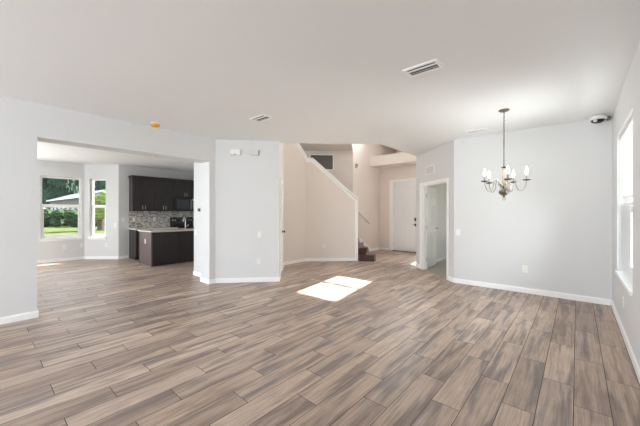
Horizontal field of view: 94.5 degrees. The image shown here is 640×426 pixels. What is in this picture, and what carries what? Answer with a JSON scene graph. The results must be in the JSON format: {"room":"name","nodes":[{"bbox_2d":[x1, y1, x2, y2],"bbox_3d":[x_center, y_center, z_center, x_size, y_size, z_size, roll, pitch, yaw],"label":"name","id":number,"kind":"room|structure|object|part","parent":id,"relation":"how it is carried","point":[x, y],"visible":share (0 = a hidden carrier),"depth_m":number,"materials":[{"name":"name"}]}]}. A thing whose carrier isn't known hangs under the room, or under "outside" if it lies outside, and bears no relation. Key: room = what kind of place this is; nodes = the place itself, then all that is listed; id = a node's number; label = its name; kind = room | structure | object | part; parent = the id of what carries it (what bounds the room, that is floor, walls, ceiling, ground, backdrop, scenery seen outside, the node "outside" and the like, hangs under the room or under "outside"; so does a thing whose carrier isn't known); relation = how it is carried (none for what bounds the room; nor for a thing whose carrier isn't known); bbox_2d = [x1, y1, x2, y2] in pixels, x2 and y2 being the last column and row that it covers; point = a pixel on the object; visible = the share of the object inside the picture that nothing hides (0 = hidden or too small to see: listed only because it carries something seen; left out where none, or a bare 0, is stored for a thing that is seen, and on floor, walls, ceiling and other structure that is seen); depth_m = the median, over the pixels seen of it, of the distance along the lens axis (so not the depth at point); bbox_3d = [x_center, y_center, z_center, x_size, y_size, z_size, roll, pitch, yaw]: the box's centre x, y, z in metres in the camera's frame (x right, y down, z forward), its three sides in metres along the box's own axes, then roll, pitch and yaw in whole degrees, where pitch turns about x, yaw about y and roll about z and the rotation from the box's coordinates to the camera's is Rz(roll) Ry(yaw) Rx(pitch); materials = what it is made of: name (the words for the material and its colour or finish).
{"room":"empty living room","nodes":[
{"label":"empty living room","id":0,"kind":"room"},
{"bbox_2d":[37,160,84,259],"bbox_3d":[-8.957,-0.035,6.554,0.120,2.800,5.940,0,0,41],"label":"wall","id":1,"kind":"structure","parent":0,"point":[46,250],"depth_m":8.35,"materials":[{"name":"grey paint"}]},
{"bbox_2d":[39,176,82,241],"bbox_3d":[-7.330,-0.118,8.399,0.175,1.796,0.940,0,0,41],"label":"window","id":2,"kind":"structure","parent":1,"relation":"in","point":[43,238],"depth_m":8.35,"materials":[{"name":"white paint"}]},
{"bbox_3d":[-7.372,-0.215,8.435,0.065,0.056,0.800,0,0,41],"label":"meeting rail","id":3,"kind":"part","parent":2,"relation":"part of","materials":[{"name":"white paint"}]},
{"bbox_3d":[-7.365,0.236,8.430,0.042,0.847,0.800,0,0,41],"label":"sash","id":4,"kind":"part","parent":2,"relation":"part of","materials":[{"name":"white paint"}]},
{"bbox_3d":[-7.311,0.741,8.383,0.125,0.079,0.940,0,0,41],"label":"sill","id":5,"kind":"part","parent":2,"relation":"part of","materials":[{"name":"white paint"}]},
{"bbox_2d":[85,164,118,255],"bbox_3d":[-6.464,-0.035,8.819,0.999,2.800,0.120,0,0,0],"label":"wall","id":6,"kind":"structure","parent":0,"point":[93,247],"depth_m":8.76,"materials":[{"name":"grey paint"}]},
{"bbox_2d":[37,255,127,263],"bbox_3d":[-8.542,1.321,6.844,6.892,0.088,0.685,0,0,-43],"label":"baseboard","id":7,"kind":"structure","parent":6,"relation":"attached to","point":[125,256],"depth_m":8.69,"materials":[{"name":"white paint"}]},
{"bbox_2d":[87,179,105,238],"bbox_3d":[-6.585,-0.118,8.801,0.530,1.796,0.175,0,0,0],"label":"window","id":8,"kind":"structure","parent":6,"relation":"in","point":[94,236],"depth_m":8.83,"materials":[{"name":"white paint"}]},
{"bbox_3d":[-6.585,0.741,8.776,0.530,0.079,0.125,0,0,0],"label":"sill","id":9,"kind":"part","parent":8,"relation":"part of","materials":[{"name":"white paint"}]},
{"bbox_3d":[-6.585,0.236,8.848,0.390,0.847,0.042,0,0,0],"label":"sash","id":10,"kind":"part","parent":8,"relation":"part of","materials":[{"name":"white paint"}]},
{"bbox_2d":[0,96,208,316],"bbox_3d":[-5.036,-0.035,2.586,0.335,2.800,8.495,0,0,41],"label":"wall","id":11,"kind":"structure","parent":0,"point":[18,118],"depth_m":3.83,"materials":[{"name":"grey paint"}]},
{"bbox_2d":[0,309,38,324],"bbox_3d":[-5.814,1.321,1.681,0.349,0.088,6.109,0,0,41],"label":"baseboard","id":12,"kind":"structure","parent":11,"relation":"attached to","point":[35,314],"depth_m":3.74,"materials":[{"name":"white paint"}]},
{"bbox_2d":[119,165,193,257],"bbox_3d":[-5.190,-0.035,9.745,0.120,2.800,2.500,0,0,41],"label":"wall","id":13,"kind":"structure","parent":0,"point":[125,171],"depth_m":8.94,"materials":[{"name":"grey paint"}]},
{"bbox_2d":[128,175,154,210],"bbox_3d":[-5.462,-0.588,9.057,0.368,1.055,0.621,0,0,41],"label":"upper cabinet","id":14,"kind":"object","parent":13,"relation":"attached to","point":[141,188],"visible":1,"depth_m":8.94,"materials":[{"name":"brown wood"}]},
{"bbox_3d":[-5.447,-0.560,8.869,0.020,0.990,0.290,0,0,41],"label":"cabinet door","id":15,"kind":"part","parent":14,"relation":"part of","materials":[{"name":"brown wood"}]},
{"bbox_3d":[-5.462,-1.087,9.057,0.368,0.055,0.621,0,0,41],"label":"crown moulding","id":16,"kind":"part","parent":14,"relation":"part of","materials":[{"name":"brown wood"}]},
{"bbox_3d":[-5.252,-0.560,9.092,0.020,0.990,0.290,0,0,41],"label":"cabinet door","id":17,"kind":"part","parent":14,"relation":"part of","materials":[{"name":"brown wood"}]},
{"bbox_2d":[129,211,193,227],"bbox_3d":[-5.059,0.200,9.802,0.001,0.530,2.237,0,0,41],"label":"backsplash","id":18,"kind":"structure","parent":13,"relation":"attached to","point":[143,219],"depth_m":9.48,"materials":[{"name":"tile"}]},
{"bbox_2d":[154,177,173,210],"bbox_3d":[-5.063,-0.588,9.516,0.368,1.055,0.587,0,0,41],"label":"upper cabinet","id":19,"kind":"object","parent":13,"relation":"attached to","point":[163,187],"visible":0.97,"depth_m":9.40,"materials":[{"name":"brown wood"}]},
{"bbox_3d":[-5.057,-0.560,9.316,0.020,0.990,0.288,0,0,41],"label":"cabinet door","id":20,"kind":"part","parent":19,"relation":"part of","materials":[{"name":"brown wood"}]},
{"bbox_3d":[-5.063,-1.087,9.516,0.368,0.055,0.587,0,0,41],"label":"crown moulding","id":21,"kind":"part","parent":19,"relation":"part of","materials":[{"name":"brown wood"}]},
{"bbox_3d":[-4.864,-0.560,9.539,0.020,0.990,0.288,0,0,41],"label":"cabinet door","id":22,"kind":"part","parent":19,"relation":"part of","materials":[{"name":"brown wood"}]},
{"bbox_2d":[174,179,193,197],"bbox_3d":[-4.619,-0.812,10.027,0.368,0.605,0.758,0,0,41],"label":"upper cabinet","id":23,"kind":"object","parent":13,"relation":"attached to","point":[183,188],"visible":0.82,"depth_m":9.88,"materials":[{"name":"brown wood"}]},
{"bbox_3d":[-4.642,-0.785,9.795,0.020,0.540,0.374,0,0,41],"label":"cabinet door","id":24,"kind":"part","parent":23,"relation":"part of","materials":[{"name":"brown wood"}]},
{"bbox_2d":[174,198,193,210],"bbox_3d":[-4.593,-0.284,10.006,0.429,0.437,0.753,0,0,41],"label":"microwave","id":25,"kind":"object","parent":23,"relation":"attached to","point":[180,204],"visible":0.67,"depth_m":9.83,"materials":[{"name":"black metal"}]},
{"bbox_3d":[-4.619,-1.087,10.027,0.368,0.055,0.758,0,0,41],"label":"crown moulding","id":26,"kind":"part","parent":23,"relation":"part of","materials":[{"name":"brown wood"}]},
{"bbox_3d":[-4.392,-0.785,10.082,0.020,0.540,0.374,0,0,41],"label":"cabinet door","id":27,"kind":"part","parent":23,"relation":"part of","materials":[{"name":"brown wood"}]},
{"bbox_2d":[194,138,214,279],"bbox_3d":[-2.413,-0.035,6.149,1.050,2.800,0.325,0,0,41],"label":"wall pier","id":28,"kind":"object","parent":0,"point":[204,173],"visible":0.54,"depth_m":5.78,"materials":[{"name":"grey paint"}]},
{"bbox_2d":[215,139,278,277],"bbox_3d":[-1.435,-0.035,5.900,1.231,2.800,0.120,0,0,-6],"label":"wall","id":29,"kind":"structure","parent":0,"point":[246,185],"depth_m":5.84,"materials":[{"name":"grey paint"}]},
{"bbox_2d":[230,149,239,154],"bbox_3d":[-1.658,-1.190,5.788,0.190,0.110,0.056,0,0,-6],"label":"door chime","id":30,"kind":"object","parent":29,"relation":"attached to","point":[232,151],"visible":1,"depth_m":5.76,"materials":[{"name":"white plastic"}]},
{"bbox_2d":[193,271,280,283],"bbox_3d":[-1.482,1.321,6.576,1.924,0.088,2.219,0,0,41],"label":"baseboard","id":31,"kind":"structure","parent":29,"relation":"attached to","point":[259,279],"depth_m":5.83,"materials":[{"name":"white paint"}]},
{"bbox_2d":[250,149,258,154],"bbox_3d":[-1.293,-1.195,5.829,0.164,0.104,0.050,0,0,-6],"label":"door chime","id":32,"kind":"object","parent":29,"relation":"attached to","point":[252,151],"visible":1,"depth_m":5.80,"materials":[{"name":"white plastic"}]},
{"bbox_2d":[279,143,283,275],"bbox_3d":[-0.941,-0.160,6.817,0.120,3.050,1.838,0,0,-4],"label":"wall","id":33,"kind":"structure","parent":0,"point":[281,148],"depth_m":6.72,"materials":[{"name":"beige paint"}]},
{"bbox_2d":[280,178,284,274],"bbox_3d":[-0.892,0.320,6.621,0.193,2.090,0.920,0,0,-4],"label":"door","id":34,"kind":"structure","parent":33,"relation":"in","point":[281,181],"depth_m":6.75,"materials":[{"name":"white paint"}]},
{"bbox_3d":[-0.917,0.320,6.619,0.142,2.090,0.920,0,0,-4],"label":"frame","id":35,"kind":"part","parent":34,"relation":"part of","materials":[{"name":"white paint"}]},
{"bbox_2d":[284,143,305,261],"bbox_3d":[-1.135,-1.460,7.612,0.120,5.650,2.100,0,0,41],"label":"wall","id":36,"kind":"structure","parent":0,"point":[294,161],"depth_m":8.03,"materials":[{"name":"beige paint"}]},
{"bbox_2d":[296,143,306,157],"bbox_3d":[-1.145,-2.649,7.600,0.180,2.328,2.170,0,0,41],"label":"wall cap","id":37,"kind":"object","parent":36,"relation":"attached to","point":[297,144],"visible":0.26,"depth_m":8.22,"materials":[{"name":"white paint"}]},
{"bbox_2d":[0,250,639,425],"bbox_3d":[-2.612,1.425,5.073,11.600,0.120,15.630,0,0,41],"label":"floor","id":38,"kind":"structure","parent":0,"point":[388,340],"depth_m":2.90,"materials":[{"name":"brown wood"}]},
{"bbox_2d":[129,229,138,259],"bbox_3d":[-5.156,0.929,9.206,0.636,0.869,1.178,0,0,41],"label":"base cabinet","id":39,"kind":"object","parent":38,"relation":"on","point":[133,234],"visible":0.13,"depth_m":8.69,"materials":[{"name":"brown wood"}]},
{"bbox_3d":[-5.144,0.970,8.805,0.020,0.580,0.584,0,0,41],"label":"cabinet door","id":40,"kind":"part","parent":39,"relation":"part of","materials":[{"name":"brown wood"}]},
{"bbox_2d":[128,227,177,229],"bbox_3d":[-5.167,0.477,9.195,0.634,0.034,1.210,0,0,41],"label":"countertop","id":41,"kind":"structure","parent":39,"relation":"on","point":[149,227],"depth_m":8.96,"materials":[{"name":"stone"}]},
{"bbox_2d":[139,231,193,266],"bbox_3d":[-3.864,0.930,8.667,0.896,0.867,2.288,0,0,41],"label":"kitchen island","id":42,"kind":"object","parent":38,"relation":"on","point":[160,248],"visible":0.6,"depth_m":7.87,"materials":[{"name":"brown wood"}]},
{"bbox_3d":[-4.608,0.930,7.816,0.890,0.867,0.028,0,0,41],"label":"panel","id":43,"kind":"part","parent":42,"relation":"part of","materials":[{"name":"brown wood"}]},
{"bbox_2d":[138,228,193,232],"bbox_3d":[-3.866,0.478,8.665,0.955,0.036,2.335,0,0,41],"label":"island countertop","id":44,"kind":"structure","parent":42,"relation":"on","point":[172,229],"depth_m":8.05,"materials":[{"name":"stone"}]},
{"bbox_3d":[-4.020,0.930,7.823,0.026,0.867,0.749,0,0,41],"label":"panel","id":45,"kind":"part","parent":42,"relation":"part of","materials":[{"name":"brown wood"}]},
{"bbox_3d":[-3.526,0.930,8.392,0.026,0.867,0.749,0,0,41],"label":"panel","id":46,"kind":"part","parent":42,"relation":"part of","materials":[{"name":"brown wood"}]},
{"bbox_2d":[170,217,193,227],"bbox_3d":[-4.494,0.757,9.922,0.685,1.214,0.760,0,0,41],"label":"range","id":47,"kind":"object","parent":38,"relation":"on","point":[178,222],"visible":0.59,"depth_m":10.01,"materials":[{"name":"black metal"}]},
{"bbox_2d":[358,237,375,261],"bbox_3d":[0.705,0.554,9.395,1.872,1.619,2.151,0,0,3],"label":"staircase","id":48,"kind":"structure","parent":38,"relation":"on","point":[363,251],"depth_m":8.45,"materials":[{"name":"brown wood"}]},
{"bbox_2d":[0,0,639,171],"bbox_3d":[-3.495,-1.560,4.065,11.590,0.250,12.950,0,0,41],"label":"ceiling","id":49,"kind":"structure","parent":0,"point":[326,71],"depth_m":2.88,"materials":[{"name":"paint"}]},
{"bbox_2d":[150,122,159,127],"bbox_3d":[-2.627,-1.406,4.721,0.140,0.058,0.140,0,0,41],"label":"smoke detector","id":50,"kind":"object","parent":49,"relation":"attached to","point":[153,124],"visible":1,"depth_m":4.68,"materials":[{"name":"orange plastic"}]},
{"bbox_2d":[249,114,273,121],"bbox_3d":[-0.887,-1.428,4.468,0.340,0.012,0.200,0,0,41],"label":"ceiling vent","id":51,"kind":"object","parent":49,"relation":"in","point":[260,118],"visible":1,"depth_m":4.46,"materials":[{"name":"white metal"}]},
{"bbox_2d":[402,59,443,77],"bbox_3d":[1.021,-1.428,2.935,0.340,0.012,0.200,0,0,41],"label":"ceiling vent","id":52,"kind":"object","parent":49,"relation":"in","point":[432,65],"visible":1,"depth_m":2.93,"materials":[{"name":"white metal"}]},
{"bbox_2d":[465,128,488,133],"bbox_3d":[2.730,-1.428,5.153,0.340,0.012,0.160,0,0,41],"label":"ceiling vent","id":53,"kind":"object","parent":49,"relation":"in","point":[482,129],"visible":1,"depth_m":5.13,"materials":[{"name":"white metal"}]},
{"bbox_2d":[481,108,530,197],"bbox_3d":[2.544,-0.806,4.130,0.576,1.257,0.588,0,0,0],"label":"chandelier","id":54,"kind":"object","parent":49,"relation":"hanging from","point":[505,181],"visible":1,"depth_m":4.12,"materials":[{"name":"silver metal"}]},
{"bbox_3d":[2.418,-0.388,4.134,0.241,0.178,0.013,0,0,4],"label":"arm","id":55,"kind":"part","parent":54,"relation":"part of","materials":[{"name":"silver metal"}]},
{"bbox_3d":[2.563,-1.020,4.124,0.018,0.770,0.017,0,0,-45],"label":"chain","id":56,"kind":"part","parent":54,"relation":"part of","materials":[{"name":"silver metal"}]},
{"bbox_3d":[2.563,-0.299,4.124,0.132,0.168,0.132,0,0,0],"label":"lamp shade","id":57,"kind":"part","parent":54,"relation":"part of","materials":[{"name":"silver metal"}]},
{"bbox_3d":[2.509,-0.388,3.989,0.013,0.178,0.241,0,0,22],"label":"arm","id":58,"kind":"part","parent":54,"relation":"part of","materials":[{"name":"silver metal"}]},
{"bbox_3d":[2.675,-0.388,4.030,0.241,0.178,0.013,0,0,40],"label":"arm","id":59,"kind":"part","parent":54,"relation":"part of","materials":[{"name":"silver metal"}]},
{"bbox_2d":[589,114,610,123],"bbox_3d":[4.113,-1.375,4.362,0.324,0.130,0.200,0,0,-33],"label":"security camera","id":60,"kind":"object","parent":49,"relation":"attached to","point":[600,118],"visible":1,"depth_m":4.28,"materials":[{"name":"white plastic"}]},
{"bbox_2d":[299,143,352,150],"bbox_3d":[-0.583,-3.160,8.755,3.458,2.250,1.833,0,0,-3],"label":"ceiling","id":61,"kind":"structure","parent":0,"point":[305,146],"depth_m":9.20,"materials":[{"name":"beige paint"}]},
{"bbox_2d":[304,151,352,192],"bbox_3d":[-0.320,-1.460,9.749,2.815,5.650,0.120,0,0,-3],"label":"wall","id":62,"kind":"structure","parent":0,"point":[343,160],"depth_m":9.75,"materials":[{"name":"beige paint"}]},
{"bbox_2d":[309,154,333,169],"bbox_3d":[0.055,-1.665,9.704,0.800,0.530,0.014,0,0,-3],"label":"air vent","id":63,"kind":"object","parent":62,"relation":"in","point":[326,160],"visible":0.66,"depth_m":9.71,"materials":[{"name":"grey metal"}]},
{"bbox_2d":[306,162,354,257],"bbox_3d":[0.330,-0.065,8.469,1.471,2.860,0.120,0,0,-3],"label":"wall","id":64,"kind":"structure","parent":0,"point":[330,211],"depth_m":8.40,"materials":[{"name":"beige paint"}]},
{"bbox_2d":[284,258,356,264],"bbox_3d":[-0.005,1.321,8.282,2.136,0.088,0.421,0,0,-20],"label":"baseboard","id":65,"kind":"structure","parent":64,"relation":"attached to","point":[304,259],"depth_m":8.38,"materials":[{"name":"white paint"}]},
{"bbox_2d":[305,158,357,260],"bbox_3d":[0.330,-0.098,8.469,1.511,2.925,0.180,0,0,-3],"label":"wall cap","id":66,"kind":"object","parent":64,"relation":"attached to","point":[312,160],"visible":0.91,"depth_m":8.42,"materials":[{"name":"white paint"}]},
{"bbox_2d":[353,144,379,247],"bbox_3d":[1.614,-1.460,10.469,0.120,5.650,1.740,0,0,41],"label":"wall","id":67,"kind":"structure","parent":0,"point":[366,179],"depth_m":10.45,"materials":[{"name":"beige paint"}]},
{"bbox_2d":[358,236,370,250],"bbox_3d":[1.475,0.965,10.206,0.016,0.800,1.100,0,0,41],"label":"trim","id":68,"kind":"structure","parent":67,"relation":"attached to","point":[360,239],"depth_m":10.27,"materials":[{"name":"white paint"}]},
{"bbox_2d":[371,247,388,250],"bbox_3d":[2.181,1.321,10.725,0.400,0.088,0.610,0,0,41],"label":"baseboard","id":69,"kind":"structure","parent":67,"relation":"attached to","point":[377,248],"depth_m":10.92,"materials":[{"name":"white paint"}]},
{"bbox_2d":[382,145,401,154],"bbox_3d":[3.716,-2.265,10.875,2.720,0.740,1.310,0,0,41],"label":"wall niche","id":70,"kind":"object","parent":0,"point":[386,150],"visible":0.09,"depth_m":11.61,"materials":[{"name":"beige paint"}]},
{"bbox_2d":[380,144,415,249],"bbox_3d":[3.234,-1.460,10.320,2.720,5.650,0.160,0,0,41],"label":"wall","id":71,"kind":"structure","parent":0,"point":[402,172],"depth_m":10.90,"materials":[{"name":"beige paint"}]},
{"bbox_2d":[370,152,415,168],"bbox_3d":[2.948,-1.825,9.992,2.520,0.340,0.710,0,0,41],"label":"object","id":72,"kind":"structure","parent":71,"relation":"attached to","point":[396,159],"depth_m":10.06,"materials":[{"name":"beige paint"}]},
{"bbox_2d":[390,178,415,252],"bbox_3d":[3.010,0.083,10.498,1.100,2.565,0.177,0,0,41],"label":"door","id":73,"kind":"structure","parent":71,"relation":"in","point":[402,191],"depth_m":10.54,"materials":[{"name":"white paint"}]},
{"bbox_2d":[416,140,453,277],"bbox_3d":[2.590,-0.035,6.652,0.120,2.800,1.664,0,0,-7],"label":"wall","id":74,"kind":"structure","parent":0,"point":[442,156],"depth_m":6.32,"materials":[{"name":"grey paint"}]},
{"bbox_2d":[425,164,434,174],"bbox_3d":[2.509,-0.985,6.764,0.012,0.200,0.420,0,0,-7],"label":"air vent","id":75,"kind":"object","parent":74,"relation":"in","point":[430,169],"visible":1,"depth_m":6.74,"materials":[{"name":"white paint"}]},
{"bbox_2d":[420,178,448,279],"bbox_3d":[2.675,0.323,6.963,0.571,2.085,1.914,0,0,11],"label":"door","id":76,"kind":"structure","parent":74,"relation":"in","point":[428,228],"depth_m":7.18,"materials":[{"name":"white paint"}]},
{"bbox_2d":[427,183,445,258],"bbox_3d":[3.387,-0.035,8.404,0.015,2.800,2.530,0,0,41],"label":"wall","id":77,"kind":"structure","parent":0,"point":[440,188],"depth_m":8.46,"materials":[{"name":"grey paint"}]},
{"bbox_2d":[436,256,445,261],"bbox_3d":[3.408,1.321,8.406,0.014,0.088,2.500,0,0,41],"label":"baseboard","id":78,"kind":"structure","parent":77,"relation":"attached to","point":[444,257],"depth_m":8.48,"materials":[{"name":"white paint"}]},
{"bbox_2d":[454,116,611,299],"bbox_3d":[3.511,-0.035,5.136,2.220,2.800,0.120,0,0,41],"label":"wall","id":79,"kind":"structure","parent":0,"point":[559,227],"depth_m":4.94,"materials":[{"name":"grey paint"}]},
{"bbox_2d":[522,265,527,272],"bbox_3d":[3.502,0.958,5.058,0.074,0.120,0.010,0,0,41],"label":"wall outlet","id":80,"kind":"object","parent":79,"relation":"attached to","point":[524,268],"visible":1,"depth_m":5.06,"materials":[{"name":"white plastic"}]},
{"bbox_2d":[449,276,610,305],"bbox_3d":[3.448,1.321,5.178,2.342,0.088,0.127,0,0,41],"label":"baseboard","id":81,"kind":"structure","parent":79,"relation":"attached to","point":[603,301],"depth_m":4.96,"materials":[{"name":"white paint"}]},
{"bbox_2d":[612,40,639,366],"bbox_3d":[0.586,-0.035,-0.072,0.200,2.800,11.860,0,0,41],"label":"wall","id":82,"kind":"structure","parent":0,"point":[627,107],"depth_m":3.38,"materials":[{"name":"grey paint"}]},
{"bbox_2d":[615,197,632,295],"bbox_3d":[3.455,-0.103,3.257,0.198,1.756,1.470,0,0,41],"label":"window","id":83,"kind":"structure","parent":82,"relation":"in","point":[626,277],"depth_m":3.64,"materials":[{"name":"white paint"}]},
{"bbox_3d":[3.437,0.758,3.273,0.148,0.034,1.470,0,0,41],"label":"sill","id":84,"kind":"part","parent":83,"relation":"part of","materials":[{"name":"white paint"}]},
{"bbox_3d":[3.499,0.332,3.219,0.042,0.737,1.380,0,0,41],"label":"sash","id":85,"kind":"part","parent":83,"relation":"part of","materials":[{"name":"white paint"}]},
{"bbox_2d":[611,300,639,382],"bbox_3d":[0.460,1.321,-0.055,0.014,0.088,11.720,0,0,41],"label":"baseboard","id":86,"kind":"structure","parent":82,"relation":"attached to","point":[625,338],"depth_m":2.94,"materials":[{"name":"white paint"}]},
{"bbox_2d":[621,117,632,205],"bbox_3d":[3.443,-0.535,3.268,0.060,0.891,1.454,0,0,41],"label":"window blind","id":87,"kind":"object","parent":82,"relation":"attached to","point":[627,136],"visible":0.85,"depth_m":3.38,"materials":[{"name":"white plastic"}]},
{"bbox_3d":[3.443,-0.961,3.268,0.060,0.041,1.454,0,0,41],"label":"head rail","id":88,"kind":"part","parent":87,"relation":"part of","materials":[{"name":"white plastic"}]},
{"bbox_3d":[3.443,-0.102,3.268,0.040,0.025,1.446,0,0,41],"label":"rail","id":89,"kind":"part","parent":87,"relation":"part of","materials":[{"name":"white plastic"}]},
{"bbox_3d":[3.424,-0.530,3.285,0.002,0.830,0.002,0,0,41],"label":"ladder cord","id":90,"kind":"part","parent":87,"relation":"part of","materials":[{"name":"white fabric"}]},
{"label":"outside","id":91,"kind":"structure","parent":0,"visible":0},
{"bbox_2d":[44,226,104,235],"bbox_3d":[-1.480,1.570,21.162,150.000,0.090,110.000,0,0,41],"label":"lawn","id":92,"kind":"structure","parent":91,"point":[50,230],"depth_m":24.40,"materials":[{"name":"green plant"}]},
{"bbox_2d":[44,208,51,226],"bbox_3d":[-30.423,0.538,32.871,1.453,2.181,1.332,0,0,-11],"label":"shrub","id":93,"kind":"object","parent":92,"relation":"on","point":[47,213],"visible":0.4,"depth_m":32.57,"materials":[{"name":"green plant"}]},
{"bbox_2d":[49,209,64,226],"bbox_3d":[-29.044,0.589,32.754,1.715,2.086,1.461,0,0,41],"label":"shrub","id":94,"kind":"object","parent":92,"relation":"on","point":[57,219],"visible":0.95,"depth_m":32.28,"materials":[{"name":"green plant"}]},
{"bbox_2d":[46,178,78,203],"bbox_3d":[-55.337,-4.660,64.001,6.027,12.383,5.860,0,0,41],"label":"leafy tree","id":95,"kind":"object","parent":92,"relation":"on","point":[59,187],"visible":0.51,"depth_m":62.09,"materials":[{"name":"green plant"}]},
{"bbox_2d":[64,209,77,226],"bbox_3d":[-27.337,0.575,32.766,1.474,2.097,1.611,0,0,41],"label":"shrub","id":96,"kind":"object","parent":92,"relation":"on","point":[70,215],"visible":0.87,"depth_m":32.32,"materials":[{"name":"green plant"}]},
{"bbox_2d":[46,190,103,209],"bbox_3d":[-38.187,-0.976,48.733,25.478,4.999,6.450,0,0,39],"label":"house","id":97,"kind":"structure","parent":92,"relation":"on","point":[73,199],"depth_m":46.46,"materials":[{"name":"white paint"}]},
{"bbox_2d":[94,189,105,230],"bbox_3d":[-19.327,-0.289,26.086,2.621,3.686,1.849,0,0,41],"label":"leafy tree","id":98,"kind":"object","parent":92,"relation":"on","point":[100,199],"visible":0.47,"depth_m":25.45,"materials":[{"name":"green plant"}]},
{"bbox_2d":[96,181,105,190],"bbox_3d":[-52.501,-6.153,71.760,4.792,15.368,4.205,0,0,41],"label":"leafy tree","id":99,"kind":"object","parent":92,"relation":"on","point":[101,184],"visible":0.12,"depth_m":69.98,"materials":[{"name":"green plant"}]},
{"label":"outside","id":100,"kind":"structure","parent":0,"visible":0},
{"bbox_2d":[42,178,50,208],"bbox_3d":[-69.261,-6.296,75.784,5.402,15.654,5.453,0,0,41],"label":"leafy tree","id":101,"kind":"object","parent":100,"point":[46,188],"visible":0.11,"depth_m":74.28,"materials":[{"name":"green plant"}]},
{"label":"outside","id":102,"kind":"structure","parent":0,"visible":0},
{"bbox_2d":[75,180,94,191],"bbox_3d":[-61.827,-7.161,77.146,6.205,17.383,6.412,0,0,41],"label":"leafy tree","id":103,"kind":"object","parent":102,"point":[77,181],"visible":0.02,"depth_m":75.22,"materials":[{"name":"green plant"}]}
]}

